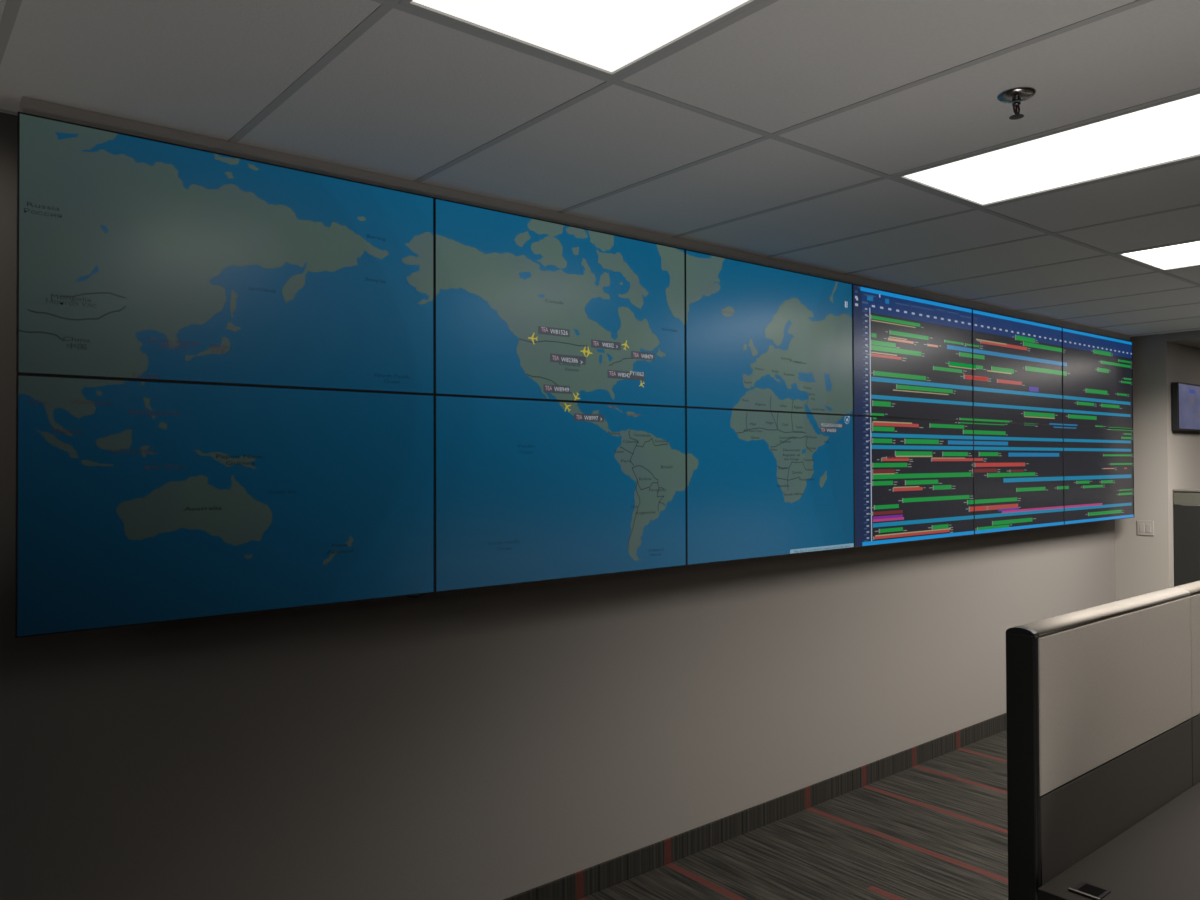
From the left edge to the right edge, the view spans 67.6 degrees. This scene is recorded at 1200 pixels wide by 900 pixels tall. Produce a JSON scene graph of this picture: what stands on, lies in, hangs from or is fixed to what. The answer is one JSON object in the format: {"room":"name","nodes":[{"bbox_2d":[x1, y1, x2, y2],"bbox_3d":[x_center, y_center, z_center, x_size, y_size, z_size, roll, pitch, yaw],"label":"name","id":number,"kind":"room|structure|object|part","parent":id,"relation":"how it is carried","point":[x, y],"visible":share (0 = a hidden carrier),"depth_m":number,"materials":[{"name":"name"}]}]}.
{"room":"control room","nodes":[
{"label":"control room","id":0,"kind":"room"},
{"bbox_2d":[0,112,1115,899],"bbox_3d":[-0.155,0.460,3.714,10.870,2.862,0.120,0,-1,-39],"label":"wall","id":1,"kind":"structure","parent":0,"point":[505,741],"depth_m":3.35,"materials":[{"name":"grey paint"}]},
{"bbox_2d":[15,374,434,637],"bbox_3d":[-1.090,0.156,2.762,1.212,0.696,0.173,0,-1,-39],"label":"wall display","id":2,"kind":"object","parent":1,"relation":"attached to","point":[138,502],"visible":1,"depth_m":2.62,"materials":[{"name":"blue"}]},
{"bbox_2d":[16,112,434,394],"bbox_3d":[-1.093,-0.533,2.771,1.212,0.680,0.173,0,-1,-39],"label":"wall display","id":3,"kind":"object","parent":1,"relation":"attached to","point":[139,258],"visible":1,"depth_m":2.63,"materials":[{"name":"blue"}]},
{"bbox_2d":[434,198,685,406],"bbox_3d":[-0.155,-0.527,3.541,1.212,0.680,0.173,0,-1,-39],"label":"wall display","id":4,"kind":"object","parent":1,"relation":"attached to","point":[526,307],"visible":1,"depth_m":3.42,"materials":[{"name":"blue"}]},
{"bbox_2d":[435,395,686,592],"bbox_3d":[-0.152,0.154,3.532,1.212,0.680,0.173,0,-1,-39],"label":"wall display","id":5,"kind":"object","parent":1,"relation":"attached to","point":[527,490],"visible":1,"depth_m":3.40,"materials":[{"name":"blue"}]},
{"bbox_2d":[20,97,1129,340],"bbox_3d":[1.282,-0.883,4.671,7.268,0.043,0.058,0,-1,-39],"label":"trim","id":6,"kind":"structure","parent":1,"relation":"attached to","point":[27,105],"depth_m":3.13,"materials":[{"name":"grey paint"}]},
{"bbox_2d":[503,713,1006,899],"bbox_3d":[-0.113,1.776,3.643,10.858,0.107,0.012,0,-1,-39],"label":"baseboard","id":7,"kind":"structure","parent":1,"relation":"attached to","point":[577,885],"depth_m":4.29,"materials":[{"name":"carpet"}]},
{"bbox_2d":[685,249,853,414],"bbox_3d":[0.783,-0.521,4.311,1.212,0.680,0.173,0,-1,-39],"label":"wall display","id":8,"kind":"object","parent":1,"relation":"attached to","point":[759,337],"visible":0.99,"depth_m":4.20,"materials":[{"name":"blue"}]},
{"bbox_2d":[686,407,854,565],"bbox_3d":[0.786,0.169,4.302,1.212,0.696,0.173,0,-1,-39],"label":"wall display","id":9,"kind":"object","parent":1,"relation":"attached to","point":[760,484],"visible":1,"depth_m":4.19,"materials":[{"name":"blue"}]},
{"bbox_2d":[853,284,973,420],"bbox_3d":[1.721,-0.514,5.081,1.212,0.680,0.173,0,-1,-39],"label":"wall display","id":10,"kind":"object","parent":1,"relation":"attached to","point":[913,356],"visible":0.96,"depth_m":4.97,"materials":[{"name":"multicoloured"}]},
{"bbox_2d":[854,416,974,547],"bbox_3d":[1.724,0.167,5.072,1.212,0.680,0.173,0,-1,-39],"label":"wall display","id":11,"kind":"object","parent":1,"relation":"attached to","point":[914,478],"visible":0.96,"depth_m":4.96,"materials":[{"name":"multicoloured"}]},
{"bbox_2d":[973,309,1062,425],"bbox_3d":[2.659,-0.508,5.851,1.212,0.680,0.173,0,-1,-39],"label":"wall display","id":12,"kind":"object","parent":1,"relation":"attached to","point":[1018,362],"visible":0.98,"depth_m":5.75,"materials":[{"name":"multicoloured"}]},
{"bbox_2d":[974,422,1063,534],"bbox_3d":[2.662,0.173,5.842,1.212,0.680,0.173,0,-1,-39],"label":"wall display","id":13,"kind":"object","parent":1,"relation":"attached to","point":[1019,468],"visible":0.96,"depth_m":5.74,"materials":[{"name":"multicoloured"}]},
{"bbox_2d":[1062,327,1132,428],"bbox_3d":[3.597,-0.502,6.621,1.212,0.680,0.173,0,-1,-39],"label":"wall display","id":14,"kind":"object","parent":1,"relation":"attached to","point":[1097,369],"visible":0.91,"depth_m":6.53,"materials":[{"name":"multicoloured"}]},
{"bbox_2d":[1063,426,1133,524],"bbox_3d":[3.600,0.179,6.612,1.212,0.680,0.173,0,-1,-39],"label":"wall display","id":15,"kind":"object","parent":1,"relation":"attached to","point":[1098,462],"visible":0.94,"depth_m":6.52,"materials":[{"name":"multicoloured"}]},
{"bbox_2d":[0,0,1199,336],"bbox_3d":[2.574,-1.009,0.402,10.870,0.092,8.500,0,-1,-39],"label":"ceiling","id":16,"kind":"structure","parent":0,"point":[784,130],"depth_m":2.46,"materials":[{"name":"tile"}]},
{"bbox_2d":[399,0,763,77],"bbox_3d":[0.184,-0.949,1.597,0.584,0.022,1.193,0,-1,-39],"label":"recessed light","id":17,"kind":"object","parent":16,"relation":"in","point":[609,38],"visible":1,"depth_m":1.97,"materials":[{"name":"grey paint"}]},
{"bbox_2d":[997,87,1035,119],"bbox_3d":[1.093,-0.903,2.354,0.094,0.062,0.094,0,-1,-39],"label":"sprinkler","id":18,"kind":"object","parent":16,"relation":"attached to","point":[1015,96],"visible":1,"depth_m":2.34,"materials":[{"name":"silver metal"}]},
{"bbox_2d":[895,92,1199,206],"bbox_3d":[1.598,-0.940,2.757,0.584,0.022,1.193,0,-1,-39],"label":"recessed light","id":19,"kind":"object","parent":16,"relation":"in","point":[1166,132],"visible":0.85,"depth_m":2.86,"materials":[{"name":"grey paint"}]},
{"bbox_2d":[1115,240,1199,270],"bbox_3d":[3.012,-0.930,3.918,0.584,0.022,1.193,0,-1,-39],"label":"recessed light","id":20,"kind":"object","parent":16,"relation":"in","point":[1183,255],"visible":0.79,"depth_m":4.26,"materials":[{"name":"grey paint"}]},
{"bbox_2d":[577,729,1007,899],"bbox_3d":[4.761,1.821,2.151,16.500,0.060,8.500,0,-1,-39],"label":"floor","id":21,"kind":"structure","parent":0,"point":[936,828],"depth_m":4.11,"materials":[{"name":"carpet"}]},
{"bbox_2d":[1006,580,1199,899],"bbox_3d":[2.313,1.133,3.261,3.282,1.365,0.076,0,-1,-39],"label":"cubicle partition","id":22,"kind":"object","parent":21,"relation":"on","point":[1103,701],"depth_m":2.42,"materials":[{"name":"beige fabric"}]},
{"bbox_3d":[1.054,1.126,2.227,0.022,1.341,0.076,0,-1,-39],"label":"post","id":23,"kind":"part","parent":22,"relation":"part of","materials":[{"name":"black plastic"}]},
{"bbox_3d":[1.486,0.661,2.549,1.048,0.390,0.012,0,-1,-39],"label":"fabric panel","id":24,"kind":"part","parent":22,"relation":"part of","materials":[{"name":"beige fabric"}]},
{"bbox_3d":[1.490,1.295,2.542,1.046,0.869,0.011,0,-1,-39],"label":"panel","id":25,"kind":"part","parent":22,"relation":"part of","materials":[{"name":"fabric"}]},
{"bbox_3d":[2.311,0.667,3.225,1.072,0.390,0.012,0,-1,-39],"label":"fabric panel","id":26,"kind":"part","parent":22,"relation":"part of","materials":[{"name":"beige fabric"}]},
{"bbox_3d":[2.313,1.300,3.217,1.072,0.869,0.011,0,-1,-39],"label":"panel","id":27,"kind":"part","parent":22,"relation":"part of","materials":[{"name":"fabric"}]},
{"bbox_2d":[1037,782,1199,899],"bbox_3d":[2.568,1.437,2.939,3.294,0.746,0.731,0,-1,-39],"label":"desk worksurface","id":28,"kind":"object","parent":21,"relation":"on","point":[1157,857],"visible":1,"depth_m":2.31,"materials":[{"name":"laminate"}]},
{"bbox_2d":[1173,489,1199,586],"bbox_3d":[4.939,1.067,6.268,0.070,1.553,1.619,0,-1,-39],"label":"cubicle partition","id":29,"kind":"object","parent":21,"relation":"on","point":[1186,515],"depth_m":6.81,"materials":[{"name":"grey fabric"}]},
{"bbox_2d":[1115,334,1174,600],"bbox_3d":[4.220,0.486,7.061,0.140,2.862,0.497,0,-1,-39],"label":"wall","id":30,"kind":"structure","parent":0,"point":[1144,563],"depth_m":6.92,"materials":[{"name":"grey paint"}]},
{"bbox_2d":[1137,520,1153,535],"bbox_3d":[4.220,0.603,6.942,0.009,0.114,0.116,0,-1,-39],"label":"light switch","id":31,"kind":"object","parent":30,"relation":"attached to","point":[1143,527],"visible":1,"depth_m":6.94,"materials":[{"name":"grey plastic"}]},
{"bbox_2d":[1166,330,1199,347],"bbox_3d":[9.032,-0.927,5.457,5.530,0.117,8.123,0,-1,-39],"label":"trim","id":32,"kind":"structure","parent":30,"relation":"attached to","point":[1190,338],"depth_m":6.80,"materials":[{"name":"grey paint"}]},
{"bbox_2d":[1173,343,1199,505],"bbox_3d":[6.509,0.498,8.709,5.490,2.862,0.140,0,-1,-39],"label":"wall","id":33,"kind":"structure","parent":0,"point":[1186,359],"depth_m":7.10,"materials":[{"name":"grey paint"}]},
{"bbox_2d":[1172,382,1199,431],"bbox_3d":[4.645,-0.334,7.066,0.655,0.367,0.055,0,-1,-39],"label":"wall monitor","id":34,"kind":"object","parent":33,"relation":"attached to","point":[1185,396],"visible":1,"depth_m":6.94,"materials":[{"name":"black plastic"}]}
]}

